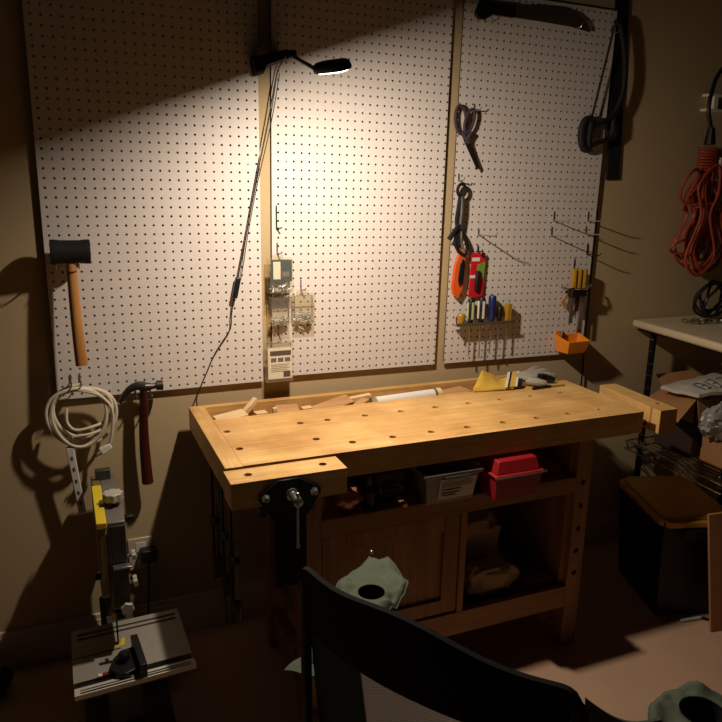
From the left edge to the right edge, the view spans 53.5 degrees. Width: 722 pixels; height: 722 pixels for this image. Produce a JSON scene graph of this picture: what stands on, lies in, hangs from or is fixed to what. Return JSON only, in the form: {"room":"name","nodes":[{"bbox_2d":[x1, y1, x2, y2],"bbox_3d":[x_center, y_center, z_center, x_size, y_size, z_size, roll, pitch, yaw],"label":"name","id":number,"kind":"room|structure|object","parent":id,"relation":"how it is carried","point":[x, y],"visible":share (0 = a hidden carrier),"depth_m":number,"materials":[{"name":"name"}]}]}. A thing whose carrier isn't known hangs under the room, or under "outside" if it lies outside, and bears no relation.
{"room":"home workshop","nodes":[
{"label":"home workshop","id":0,"kind":"room"},
{"bbox_2d":[0,0,721,631],"bbox_3d":[0.052,-0.443,2.419,5.588,2.642,0.127,-5,15,-22],"label":"wall","id":1,"kind":"structure","parent":0,"point":[49,562],"depth_m":2.32,"materials":[{"name":"beige paint"}]},
{"bbox_2d":[128,536,153,570],"bbox_3d":[-0.704,0.615,2.293,0.076,0.109,0.007,-5,15,-22],"label":"wall outlet","id":2,"kind":"object","parent":1,"relation":"attached to","point":[136,543],"visible":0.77,"depth_m":2.29,"materials":[{"name":"paint"}]},
{"bbox_2d":[135,542,146,564],"bbox_3d":[-0.703,0.615,2.291,0.030,0.079,0.002,-5,15,-22],"label":"socket","id":3,"kind":"object","parent":2,"relation":"attached to","point":[138,545],"depth_m":2.29,"materials":[{"name":"white plastic"}]},
{"bbox_2d":[22,0,262,399],"bbox_3d":[-0.588,-0.504,2.046,0.610,1.219,0.018,-5,15,-22],"label":"pegboard","id":4,"kind":"object","parent":1,"relation":"attached to","point":[88,25],"visible":0.96,"depth_m":2.04,"materials":[{"name":"wood"}]},
{"bbox_3d":[-0.670,0.099,2.136,0.004,0.024,0.055,-5,15,-22],"label":"hook","id":5,"kind":"object","parent":4,"relation":"attached to","visible":0},
{"bbox_2d":[117,380,162,484],"bbox_3d":[-0.657,0.218,2.158,0.132,0.323,0.034,-5,15,-22],"label":"hammer","id":6,"kind":"object","parent":5,"relation":"hanging from","point":[144,387],"visible":1,"depth_m":2.14,"materials":[{"name":"metal"}]},
{"bbox_3d":[-0.825,0.058,2.039,0.004,0.025,0.090,-5,15,-22],"label":"hook","id":7,"kind":"object","parent":4,"relation":"attached to","visible":0},
{"bbox_2d":[44,383,117,456],"bbox_3d":[-0.803,0.174,2.069,0.198,0.222,0.045,-5,15,-22],"label":"extension cord","id":8,"kind":"object","parent":7,"relation":"hanging from","point":[52,423],"visible":0.99,"depth_m":2.06,"materials":[{"name":"white plastic"}]},
{"bbox_2d":[66,437,85,513],"bbox_3d":[-0.836,0.336,2.101,0.040,0.242,0.026,-5,15,-22],"label":"strip","id":9,"kind":"object","parent":8,"relation":"hanging from","point":[70,450],"visible":0.95,"depth_m":2.10,"materials":[{"name":"white plastic"}]},
{"bbox_3d":[-0.776,-0.267,1.970,0.004,0.024,0.100,-5,15,-22],"label":"hook","id":10,"kind":"object","parent":4,"relation":"attached to","visible":0},
{"bbox_2d":[49,239,90,365],"bbox_3d":[-0.789,-0.159,1.975,0.102,0.348,0.070,-5,15,-22],"label":"mallet","id":11,"kind":"object","parent":10,"relation":"hanging from","point":[70,252],"visible":1,"depth_m":1.95,"materials":[{"name":"brown wood"}]},
{"bbox_2d":[139,545,156,614],"bbox_3d":[-0.703,0.765,2.297,0.120,0.341,0.048,-11,18,-39],"label":"plug","id":12,"kind":"object","parent":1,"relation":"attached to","point":[148,554],"visible":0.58,"depth_m":2.27,"materials":[{"name":"black plastic"}]},
{"bbox_2d":[196,49,351,624],"bbox_3d":[-0.262,0.064,2.005,0.306,1.831,0.568,-5,15,-22],"label":"lamp","id":13,"kind":"object","parent":1,"relation":"attached to","point":[259,63],"visible":0.94,"depth_m":2.03,"materials":[{"name":"black plastic"}]},
{"bbox_2d":[232,277,240,298],"bbox_3d":[-0.379,-0.222,2.180,0.028,0.064,0.015,-5,15,-22],"label":"switch","id":14,"kind":"object","parent":13,"relation":"attached to","point":[237,281],"depth_m":2.17,"materials":[{"name":"black plastic"}]},
{"bbox_2d":[0,489,717,669],"bbox_3d":[0.057,0.791,2.664,5.588,0.130,0.014,-5,15,-22],"label":"baseboard","id":15,"kind":"structure","parent":1,"relation":"attached to","point":[51,641],"depth_m":2.38,"materials":[{"name":"paint"}]},
{"bbox_2d":[270,0,453,375],"bbox_3d":[0.000,-0.561,2.284,0.604,1.225,0.018,-5,15,-22],"label":"pegboard","id":16,"kind":"object","parent":1,"relation":"attached to","point":[321,41],"visible":0.98,"depth_m":2.27,"materials":[{"name":"wood"}]},
{"bbox_2d":[276,205,281,228],"bbox_3d":[-0.252,-0.439,2.188,0.007,0.070,0.036,-11,18,-39],"label":"hook","id":17,"kind":"object","parent":16,"relation":"attached to","point":[276,205],"visible":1,"depth_m":2.19,"materials":[{"name":"metal"}]},
{"bbox_3d":[-0.252,-0.348,2.210,0.012,0.035,0.037,-5,15,-22],"label":"hook","id":18,"kind":"object","parent":16,"relation":"attached to","visible":0},
{"bbox_2d":[268,260,291,292],"bbox_3d":[-0.250,-0.270,2.214,0.075,0.120,0.041,-5,15,-22],"label":"box","id":19,"kind":"object","parent":18,"relation":"hanging from","point":[281,270],"visible":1,"depth_m":2.20,"materials":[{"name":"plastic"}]},
{"bbox_2d":[282,271,288,276],"bbox_3d":[-0.231,-0.267,2.203,0.023,0.015,0.001,-5,15,-22],"label":"print","id":20,"kind":"object","parent":19,"relation":"on","point":[284,273],"depth_m":2.20},
{"bbox_3d":[-0.254,-0.224,2.241,0.012,0.035,0.037,-5,15,-22],"label":"hook","id":21,"kind":"object","parent":16,"relation":"attached to","visible":0},
{"bbox_2d":[271,315,289,324],"bbox_3d":[-0.253,-0.164,2.244,0.066,0.101,0.033,-5,15,-22],"label":"box","id":22,"kind":"object","parent":21,"relation":"hanging from","point":[284,318],"visible":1,"depth_m":2.25,"materials":[{"name":"clear plastic"}]},
{"bbox_3d":[-0.184,-0.240,2.268,0.012,0.035,0.037,-5,15,-22],"label":"hook","id":23,"kind":"object","parent":16,"relation":"attached to","visible":0},
{"bbox_2d":[293,311,312,322],"bbox_3d":[-0.182,-0.173,2.273,0.070,0.107,0.032,-5,15,-22],"label":"box","id":24,"kind":"object","parent":23,"relation":"hanging from","point":[309,317],"visible":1,"depth_m":2.28,"materials":[{"name":"clear plastic"}]},
{"bbox_3d":[-0.256,-0.111,2.270,0.012,0.035,0.037,-5,15,-22],"label":"hook","id":25,"kind":"object","parent":16,"relation":"attached to","visible":0},
{"bbox_2d":[268,347,291,379],"bbox_3d":[-0.262,-0.006,2.286,0.089,0.144,0.026,-5,15,-22],"label":"label","id":26,"kind":"object","parent":25,"relation":"hanging from","point":[279,359],"visible":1,"depth_m":2.28,"materials":[{"name":"paper"}]},
{"bbox_2d":[443,0,616,362],"bbox_3d":[0.589,-0.605,2.527,0.624,1.226,0.018,-5,15,-22],"label":"pegboard","id":27,"kind":"object","parent":1,"relation":"attached to","point":[580,49],"visible":0.91,"depth_m":2.50,"materials":[{"name":"wood"}]},
{"bbox_2d":[453,317,512,326],"bbox_3d":[0.430,-0.146,2.530,0.241,0.037,0.040,-5,15,-22],"label":"tool rack","id":28,"kind":"object","parent":27,"relation":"attached to","point":[508,321],"visible":0.99,"depth_m":2.52,"materials":[{"name":"metal"}]},
{"bbox_2d":[457,313,465,335],"bbox_3d":[0.349,-0.127,2.507,0.031,0.080,0.031,-5,15,-22],"label":"screwdriver","id":29,"kind":"object","parent":28,"relation":"in","point":[461,317],"visible":0.98,"depth_m":2.49,"materials":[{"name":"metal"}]},
{"bbox_2d":[466,298,474,355],"bbox_3d":[0.383,-0.119,2.523,0.026,0.204,0.026,-5,15,-22],"label":"screwdriver","id":30,"kind":"object","parent":28,"relation":"in","point":[471,302],"visible":0.96,"depth_m":2.50,"materials":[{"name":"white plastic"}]},
{"bbox_2d":[477,297,485,357],"bbox_3d":[0.423,-0.117,2.541,0.027,0.220,0.027,-5,15,-22],"label":"screwdriver","id":31,"kind":"object","parent":28,"relation":"in","point":[482,300],"visible":0.95,"depth_m":2.52,"materials":[{"name":"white plastic"}]},
{"bbox_2d":[488,295,496,353],"bbox_3d":[0.463,-0.130,2.556,0.028,0.212,0.028,-5,15,-22],"label":"screwdriver","id":32,"kind":"object","parent":28,"relation":"in","point":[492,298],"visible":0.99,"depth_m":2.53,"materials":[{"name":"blue plastic"}]},
{"bbox_2d":[496,307,502,349],"bbox_3d":[0.494,-0.117,2.572,0.021,0.156,0.021,-5,15,-22],"label":"screwdriver","id":33,"kind":"object","parent":28,"relation":"in","point":[499,314],"visible":0.94,"depth_m":2.55,"materials":[{"name":"black plastic"}]},
{"bbox_2d":[504,303,512,344],"bbox_3d":[0.527,-0.131,2.583,0.021,0.154,0.021,-5,15,-22],"label":"screwdriver","id":34,"kind":"object","parent":28,"relation":"in","point":[508,306],"visible":0.97,"depth_m":2.56,"materials":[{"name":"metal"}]},
{"bbox_2d":[477,228,497,236],"bbox_3d":[0.427,-0.435,2.431,0.004,0.024,0.126,-6,16,-25],"label":"hook","id":35,"kind":"object","parent":27,"relation":"attached to","point":[478,228],"visible":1,"depth_m":2.44,"materials":[{"name":"metal"}]},
{"bbox_2d":[474,0,589,31],"bbox_3d":[0.572,-1.141,2.356,0.457,0.073,0.014,-5,15,-22],"label":"machete","id":36,"kind":"object","parent":27,"relation":"attached to","point":[484,9],"visible":1,"depth_m":2.35,"materials":[{"name":"black plastic"}]},
{"bbox_2d":[550,226,567,236],"bbox_3d":[0.707,-0.462,2.566,0.005,0.035,0.088,-8,17,-30],"label":"hook","id":37,"kind":"object","parent":27,"relation":"attached to","point":[551,226],"visible":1,"depth_m":2.58,"materials":[{"name":"metal"}]},
{"bbox_2d":[555,331,590,353],"bbox_3d":[0.799,-0.071,2.703,0.111,0.076,0.081,-5,15,-22],"label":"bin","id":38,"kind":"object","parent":27,"relation":"hanging from","point":[571,343],"visible":1,"depth_m":2.69,"materials":[{"name":"orange plastic"}]},
{"bbox_2d":[561,284,591,296],"bbox_3d":[0.799,-0.261,2.660,0.139,0.045,0.055,-5,15,-22],"label":"holder","id":39,"kind":"object","parent":27,"relation":"attached to","point":[572,292],"visible":1,"depth_m":2.65,"materials":[{"name":"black metal"}]},
{"bbox_2d":[560,293,569,309],"bbox_3d":[0.761,-0.221,2.668,0.043,0.064,0.009,-5,15,-22],"label":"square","id":40,"kind":"object","parent":39,"relation":"hanging from","point":[565,305],"visible":1,"depth_m":2.67,"materials":[{"name":"wood"}]},
{"bbox_2d":[568,269,577,323],"bbox_3d":[0.786,-0.240,2.665,0.021,0.203,0.021,1,14,0],"label":"chisel","id":41,"kind":"object","parent":39,"relation":"in","point":[574,274],"visible":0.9,"depth_m":2.65,"materials":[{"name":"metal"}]},
{"bbox_2d":[574,269,582,310],"bbox_3d":[0.808,-0.264,2.668,0.021,0.158,0.021,1,14,0],"label":"chisel","id":42,"kind":"object","parent":39,"relation":"in","point":[580,271],"visible":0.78,"depth_m":2.65,"materials":[{"name":"yellow plastic"}]},
{"bbox_2d":[577,269,587,326],"bbox_3d":[0.829,-0.236,2.684,0.021,0.218,0.021,1,14,0],"label":"chisel","id":43,"kind":"object","parent":39,"relation":"in","point":[585,271],"visible":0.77,"depth_m":2.69,"materials":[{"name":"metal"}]},
{"bbox_2d":[580,208,597,385],"bbox_3d":[0.870,-0.111,2.773,0.009,0.940,0.017,4,14,10],"label":"wire","id":44,"kind":"object","parent":27,"relation":"hanging from","point":[597,208],"visible":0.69,"depth_m":2.74,"materials":[{"name":"black plastic"}]},
{"bbox_2d":[586,244,601,255],"bbox_3d":[0.860,-0.410,2.653,0.006,0.040,0.076,-8,17,-32],"label":"hook","id":45,"kind":"object","parent":27,"relation":"attached to","point":[587,244],"visible":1,"depth_m":2.67,"materials":[{"name":"black metal"}]},
{"bbox_2d":[587,211,604,221],"bbox_3d":[0.853,-0.526,2.612,0.005,0.035,0.088,-8,17,-30],"label":"hook","id":46,"kind":"object","parent":27,"relation":"attached to","point":[587,211],"visible":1,"depth_m":2.62,"materials":[{"name":"metal"}]},
{"bbox_3d":[0.411,-0.390,2.487,0.009,0.024,0.034,-5,15,-22],"label":"hook","id":47,"kind":"object","parent":27,"relation":"attached to","visible":0},
{"bbox_2d":[468,252,485,297],"bbox_3d":[0.408,-0.299,2.498,0.063,0.157,0.019,-5,15,-22],"label":"tool","id":48,"kind":"object","parent":47,"relation":"hanging from","point":[478,260],"visible":1,"depth_m":2.50,"materials":[{"name":"red plastic"}]},
{"bbox_3d":[0.884,-1.153,2.492,0.024,0.024,0.034,-5,15,-22],"label":"hook","id":49,"kind":"object","parent":27,"relation":"attached to","visible":0},
{"bbox_2d":[577,18,627,152],"bbox_3d":[0.854,-0.961,2.515,0.190,0.448,0.025,-5,15,-22],"label":"saw","id":50,"kind":"object","parent":49,"relation":"hanging from","point":[586,147],"visible":1,"depth_m":2.52,"materials":[{"name":"black metal"}]},
{"bbox_3d":[0.380,-0.833,2.352,0.012,0.024,0.044,-5,15,-22],"label":"hook","id":51,"kind":"object","parent":27,"relation":"attached to","visible":0},
{"bbox_2d":[454,104,479,169],"bbox_3d":[0.351,-0.735,2.358,0.109,0.207,0.020,-4,15,-19],"label":"scissors","id":52,"kind":"object","parent":51,"relation":"hanging from","point":[466,138],"visible":1,"depth_m":2.35,"materials":[{"name":"plastic"}]},
{"bbox_2d":[606,0,629,179],"bbox_3d":[0.919,-1.052,2.558,0.104,0.787,0.008,-5,15,-22],"label":"bar","id":53,"kind":"object","parent":1,"relation":"attached to","point":[621,6],"visible":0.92,"depth_m":2.58,"materials":[{"name":"black metal"}]},
{"bbox_2d":[669,67,721,276],"bbox_3d":[1.312,-0.749,2.728,0.285,0.845,0.104,-5,15,-22],"label":"cord","id":54,"kind":"object","parent":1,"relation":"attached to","point":[709,162],"visible":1,"depth_m":2.75,"materials":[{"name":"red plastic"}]},
{"bbox_2d":[714,158,721,177],"bbox_3d":[1.389,-0.743,2.760,0.053,0.076,0.025,-5,15,-22],"label":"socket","id":55,"kind":"object","parent":54,"relation":"attached to","point":[719,160],"depth_m":2.74,"materials":[{"name":"white plastic"}]},
{"bbox_2d":[700,93,721,148],"bbox_3d":[1.391,-0.914,2.744,0.155,0.204,0.105,-5,15,-22],"label":"wall bracket","id":56,"kind":"object","parent":1,"relation":"attached to","point":[714,105],"visible":0.75,"depth_m":2.73,"materials":[{"name":"white plastic"}]},
{"bbox_2d":[0,538,721,721],"bbox_3d":[0.668,1.261,1.270,5.588,0.076,3.446,-5,15,-22],"label":"floor","id":57,"kind":"structure","parent":0,"point":[622,656],"depth_m":2.28,"materials":[{"name":"grey concrete"}]},
{"bbox_2d":[0,666,12,694],"bbox_3d":[-1.080,0.941,2.098,0.115,0.081,0.111,-5,15,-22],"label":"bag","id":58,"kind":"object","parent":57,"relation":"on","point":[6,674],"visible":1,"depth_m":2.10,"materials":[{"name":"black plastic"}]},
{"bbox_2d":[71,467,196,721],"bbox_3d":[-0.646,0.663,1.980,0.300,0.690,0.528,-5,15,-22],"label":"saw","id":59,"kind":"object","parent":57,"relation":"on","point":[162,637],"visible":0.98,"depth_m":1.88,"materials":[{"name":"metal"}]},
{"bbox_2d":[98,634,147,678],"bbox_3d":[-0.605,0.753,1.809,0.114,0.040,0.134,-5,15,-22],"label":"gauge","id":60,"kind":"object","parent":59,"relation":"on","point":[128,662],"visible":1,"depth_m":1.79,"materials":[{"name":"black plastic"}]},
{"bbox_2d":[189,375,677,713],"bbox_3d":[0.263,0.550,2.264,1.460,0.800,0.681,-5,15,-22],"label":"workbench","id":61,"kind":"object","parent":57,"relation":"on","point":[287,467],"depth_m":2.11,"materials":[{"name":"brown wood"}]},
{"bbox_2d":[210,467,222,578],"bbox_3d":[-0.429,0.470,2.111,0.028,0.406,0.088,-5,15,-22],"label":"clamp","id":62,"kind":"object","parent":61,"relation":"hanging from","point":[214,517],"visible":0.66,"depth_m":2.11,"materials":[{"name":"black metal"}]},
{"bbox_2d":[219,485,230,596],"bbox_3d":[-0.378,0.487,1.996,0.028,0.406,0.088,-5,15,-22],"label":"clamp","id":63,"kind":"object","parent":61,"relation":"hanging from","point":[224,533],"visible":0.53,"depth_m":1.99,"materials":[{"name":"black metal"}]},
{"bbox_2d":[213,409,248,419],"bbox_3d":[-0.389,0.170,2.145,0.093,0.028,0.061,-7,16,-28],"label":"scrap","id":64,"kind":"object","parent":61,"relation":"on","point":[240,412],"visible":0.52,"depth_m":2.14,"materials":[{"name":"beige wood"}]},
{"bbox_2d":[227,505,242,623],"bbox_3d":[-0.334,0.525,1.882,0.028,0.406,0.088,-5,15,-22],"label":"clamp","id":65,"kind":"object","parent":61,"relation":"hanging from","point":[233,560],"visible":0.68,"depth_m":1.88,"materials":[{"name":"black metal"}]},
{"bbox_2d":[243,397,258,413],"bbox_3d":[-0.351,0.150,2.202,0.018,0.066,0.082,14,19,42],"label":"scrap","id":66,"kind":"object","parent":61,"relation":"on","point":[250,405],"visible":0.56,"depth_m":2.20,"materials":[{"name":"beige wood"}]},
{"bbox_2d":[254,410,267,414],"bbox_3d":[-0.305,0.172,2.182,0.036,0.036,0.030,-7,16,-28],"label":"scrap","id":67,"kind":"object","parent":61,"relation":"on","point":[260,412],"visible":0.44,"depth_m":2.17,"materials":[{"name":"beige wood"}]},
{"bbox_2d":[272,407,277,412],"bbox_3d":[-0.263,0.167,2.193,0.013,0.051,0.013,-5,15,-22],"label":"scrap","id":68,"kind":"object","parent":61,"relation":"on","point":[274,409],"visible":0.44,"depth_m":2.18,"materials":[{"name":"beige wood"}]},
{"bbox_2d":[275,404,298,412],"bbox_3d":[-0.228,0.162,2.235,0.071,0.037,0.072,-3,15,-14],"label":"scrap","id":69,"kind":"object","parent":61,"relation":"on","point":[287,407],"visible":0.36,"depth_m":2.24,"materials":[{"name":"brown wood"}]},
{"bbox_2d":[301,405,312,409],"bbox_3d":[-0.169,0.160,2.237,0.032,0.037,0.025,-5,15,-22],"label":"scrap","id":70,"kind":"object","parent":61,"relation":"on","point":[307,407],"visible":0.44,"depth_m":2.23,"materials":[{"name":"beige wood"}]},
{"bbox_2d":[311,394,353,408],"bbox_3d":[-0.094,0.144,2.285,0.144,0.046,0.050,-9,18,-36],"label":"scrap","id":71,"kind":"object","parent":61,"relation":"on","point":[342,400],"visible":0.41,"depth_m":2.29,"materials":[{"name":"brown wood"}]},
{"bbox_2d":[330,487,363,509],"bbox_3d":[-0.037,0.374,1.962,0.095,0.061,0.072,-5,15,-22],"label":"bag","id":72,"kind":"object","parent":61,"relation":"on","point":[348,500],"visible":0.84,"depth_m":1.94,"materials":[{"name":"brown plastic"}]},
{"bbox_2d":[349,393,371,401],"bbox_3d":[-0.043,0.129,2.340,0.168,0.025,0.020,-7,16,-28],"label":"scrap","id":73,"kind":"object","parent":61,"relation":"on","point":[357,397],"visible":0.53,"depth_m":2.35,"materials":[{"name":"beige wood"}]},
{"bbox_2d":[353,397,369,404],"bbox_3d":[0.000,0.141,2.305,0.030,0.034,0.059,11,17,34],"label":"scrap","id":74,"kind":"object","parent":61,"relation":"on","point":[361,400],"visible":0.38,"depth_m":2.31,"materials":[{"name":"brown wood"}]},
{"bbox_2d":[362,475,375,509],"bbox_3d":[0.023,0.362,1.986,0.038,0.094,0.038,-5,15,-22],"label":"glue bottle","id":75,"kind":"object","parent":61,"relation":"on","point":[369,501],"visible":0.99,"depth_m":1.97,"materials":[{"name":"black plastic"}]},
{"bbox_2d":[204,375,548,418],"bbox_3d":[0.122,0.140,2.389,1.255,0.070,0.158,-5,15,-22],"label":"tray","id":76,"kind":"object","parent":61,"relation":"on","point":[210,411],"depth_m":2.33,"materials":[{"name":"brown wood"}]},
{"bbox_2d":[350,469,406,502],"bbox_3d":[0.040,0.329,2.121,0.094,0.091,0.265,-5,15,-22],"label":"tool case","id":77,"kind":"object","parent":61,"relation":"on","point":[390,485],"visible":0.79,"depth_m":2.02,"materials":[{"name":"black plastic"}]},
{"bbox_2d":[373,388,442,401],"bbox_3d":[0.157,0.122,2.375,0.244,0.043,0.042,-6,16,-25],"label":"tube","id":78,"kind":"object","parent":61,"relation":"on","point":[435,391],"visible":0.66,"depth_m":2.36,"materials":[{"name":"white plastic"}]},
{"bbox_2d":[403,463,476,499],"bbox_3d":[0.208,0.326,2.134,0.190,0.096,0.278,-5,15,-22],"label":"clear bin","id":79,"kind":"object","parent":61,"relation":"on","point":[439,481],"visible":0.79,"depth_m":2.06,"materials":[{"name":"plastic"}]},
{"bbox_2d":[441,478,472,496],"bbox_3d":[0.272,0.357,2.029,0.097,0.047,0.008,-5,15,-22],"label":"label","id":80,"kind":"object","parent":79,"relation":"attached to","point":[454,487],"depth_m":2.03,"materials":[{"name":"white paper"}]},
{"bbox_2d":[325,460,567,516],"bbox_3d":[0.210,0.358,2.244,0.841,0.018,0.340,-5,15,-22],"label":"shelf","id":81,"kind":"object","parent":61,"relation":"attached to","point":[413,495],"depth_m":2.06,"materials":[{"name":"brown wood"}]},
{"bbox_2d":[442,386,471,394],"bbox_3d":[0.320,0.113,2.459,0.102,0.028,0.066,-7,16,-30],"label":"scrap","id":82,"kind":"object","parent":61,"relation":"on","point":[459,389],"visible":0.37,"depth_m":2.46,"materials":[{"name":"brown wood"}]},
{"bbox_2d":[465,509,501,564],"bbox_3d":[0.368,0.603,2.387,0.220,0.217,0.120,-5,15,-22],"label":"paper bag","id":83,"kind":"object","parent":61,"relation":"on","point":[483,528],"visible":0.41,"depth_m":2.35,"materials":[{"name":"brown paper"}]},
{"bbox_2d":[463,555,519,596],"bbox_3d":[0.406,0.688,2.297,0.214,0.117,0.096,-5,15,-22],"label":"paper bag","id":84,"kind":"object","parent":61,"relation":"on","point":[486,576],"visible":0.97,"depth_m":2.26,"materials":[{"name":"brown paper"}]},
{"bbox_2d":[460,450,547,500],"bbox_3d":[0.420,0.317,2.143,0.181,0.118,0.217,-5,15,-22],"label":"case","id":85,"kind":"object","parent":61,"relation":"on","point":[504,476],"visible":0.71,"depth_m":2.06,"materials":[{"name":"plastic"}]},
{"bbox_2d":[473,366,556,390],"bbox_3d":[0.545,0.057,2.478,0.381,0.059,0.137,-8,17,-33],"label":"glove","id":86,"kind":"object","parent":61,"relation":"on","point":[535,375],"visible":1,"depth_m":2.47,"materials":[{"name":"yellow fabric"}]},
{"bbox_2d":[532,384,563,389],"bbox_3d":[0.646,0.087,2.470,0.138,0.010,0.011,-6,16,-25],"label":"knife","id":87,"kind":"object","parent":61,"relation":"on","point":[544,386],"visible":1,"depth_m":2.46,"materials":[{"name":"black plastic"}]},
{"bbox_2d":[284,550,721,721],"bbox_3d":[0.181,0.747,1.337,0.871,0.872,0.482,12,18,36],"label":"camp chair","id":88,"kind":"object","parent":57,"relation":"on","point":[368,661],"visible":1,"depth_m":1.10,"materials":[{"name":"black fabric"}]},
{"bbox_2d":[618,476,721,614],"bbox_3d":[1.141,0.678,2.651,0.274,0.394,0.391,0,14,-5],"label":"storage tote","id":89,"kind":"object","parent":57,"relation":"on","point":[663,552],"visible":0.91,"depth_m":2.54,"materials":[{"name":"black plastic"}]},
{"bbox_2d":[624,314,721,504],"bbox_3d":[1.586,0.326,2.910,0.985,0.965,0.513,-5,15,-22],"label":"shelving unit","id":90,"kind":"object","parent":57,"relation":"on","point":[708,336],"visible":0.51,"depth_m":2.75,"materials":[{"name":"metal"}]},
{"bbox_2d":[624,435,721,494],"bbox_3d":[1.600,0.363,2.916,0.914,0.040,0.482,-5,15,-22],"label":"wire shelf","id":91,"kind":"object","parent":90,"relation":"attached to","point":[640,445],"depth_m":2.77,"materials":[{"name":"silver metal"}]},
{"bbox_2d":[654,420,702,457],"bbox_3d":[1.357,0.282,2.872,0.269,0.128,0.201,-5,15,-22],"label":"equipment case","id":92,"kind":"object","parent":90,"relation":"on","point":[686,440],"visible":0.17,"depth_m":2.78,"materials":[{"name":"black plastic"}]},
{"bbox_2d":[649,370,721,428],"bbox_3d":[1.291,0.157,2.827,0.396,0.154,0.284,-5,15,-22],"label":"cardboard box","id":93,"kind":"object","parent":92,"relation":"on","point":[690,409],"visible":0.58,"depth_m":2.76,"materials":[{"name":"brown cardboard"}]},
{"bbox_2d":[661,370,721,397],"bbox_3d":[1.387,0.085,2.815,0.444,0.046,0.224,-5,15,-22],"label":"bag","id":94,"kind":"object","parent":93,"relation":"on","point":[709,384],"visible":1,"depth_m":2.75,"materials":[{"name":"grey plastic"}]},
{"bbox_2d":[681,318,721,323],"bbox_3d":[1.363,-0.156,2.793,0.246,0.020,0.068,-1,14,-7],"label":"chain","id":95,"kind":"object","parent":90,"relation":"on","point":[693,320],"visible":1,"depth_m":2.78,"materials":[{"name":"silver metal"}]},
{"bbox_2d":[692,279,721,317],"bbox_3d":[1.401,-0.248,2.864,0.163,0.156,0.058,-5,15,-22],"label":"cable coil","id":96,"kind":"object","parent":90,"relation":"on","point":[706,313],"visible":1,"depth_m":2.85,"materials":[{"name":"black plastic"}]},
{"bbox_2d":[700,436,721,467],"bbox_3d":[1.447,0.344,2.702,0.231,0.095,0.201,-5,15,-22],"label":"carton","id":97,"kind":"object","parent":90,"relation":"on","point":[711,450],"visible":1,"depth_m":2.71,"materials":[{"name":"brown cardboard"}]},
{"bbox_2d":[698,401,721,440],"bbox_3d":[1.341,0.220,2.678,0.190,0.151,0.098,-5,15,-22],"label":"bubble wrap","id":98,"kind":"object","parent":97,"relation":"on","point":[710,425],"visible":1,"depth_m":2.64,"materials":[{"name":"clear plastic"}]},
{"bbox_2d":[680,616,708,621],"bbox_3d":[1.282,0.946,2.381,0.103,0.012,0.420,-9,17,-35],"label":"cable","id":99,"kind":"object","parent":57,"relation":"on","point":[695,617],"visible":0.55,"depth_m":2.52,"materials":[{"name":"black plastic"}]},
{"bbox_2d":[707,512,721,631],"bbox_3d":[1.350,0.709,2.454,0.431,0.436,0.056,-4,15,-18],"label":"cardboard sheet","id":100,"kind":"object","parent":57,"relation":"on","point":[714,520],"visible":1,"depth_m":2.41,"materials":[{"name":"brown cardboard"}]},
{"bbox_3d":[0.333,-0.612,2.387,0.007,0.024,0.050,-5,15,-22],"label":"hook","id":101,"kind":"object","parent":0,"visible":0},
{"bbox_2d":[447,182,468,256],"bbox_3d":[0.329,-0.473,2.413,0.090,0.248,0.024,-7,16,-30],"label":"scissors","id":102,"kind":"object","parent":101,"relation":"hanging from","point":[455,232],"visible":1,"depth_m":2.41,"materials":[{"name":"black metal"}]},
{"bbox_3d":[0.340,-0.395,2.452,0.009,0.024,0.039,-5,15,-22],"label":"hook","id":103,"kind":"object","parent":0,"visible":0},
{"bbox_2d":[451,249,465,297],"bbox_3d":[0.336,-0.300,2.465,0.048,0.166,0.018,-5,15,-22],"label":"cutter","id":104,"kind":"object","parent":103,"relation":"hanging from","point":[457,281],"visible":1,"depth_m":2.46,"materials":[{"name":"orange plastic"}]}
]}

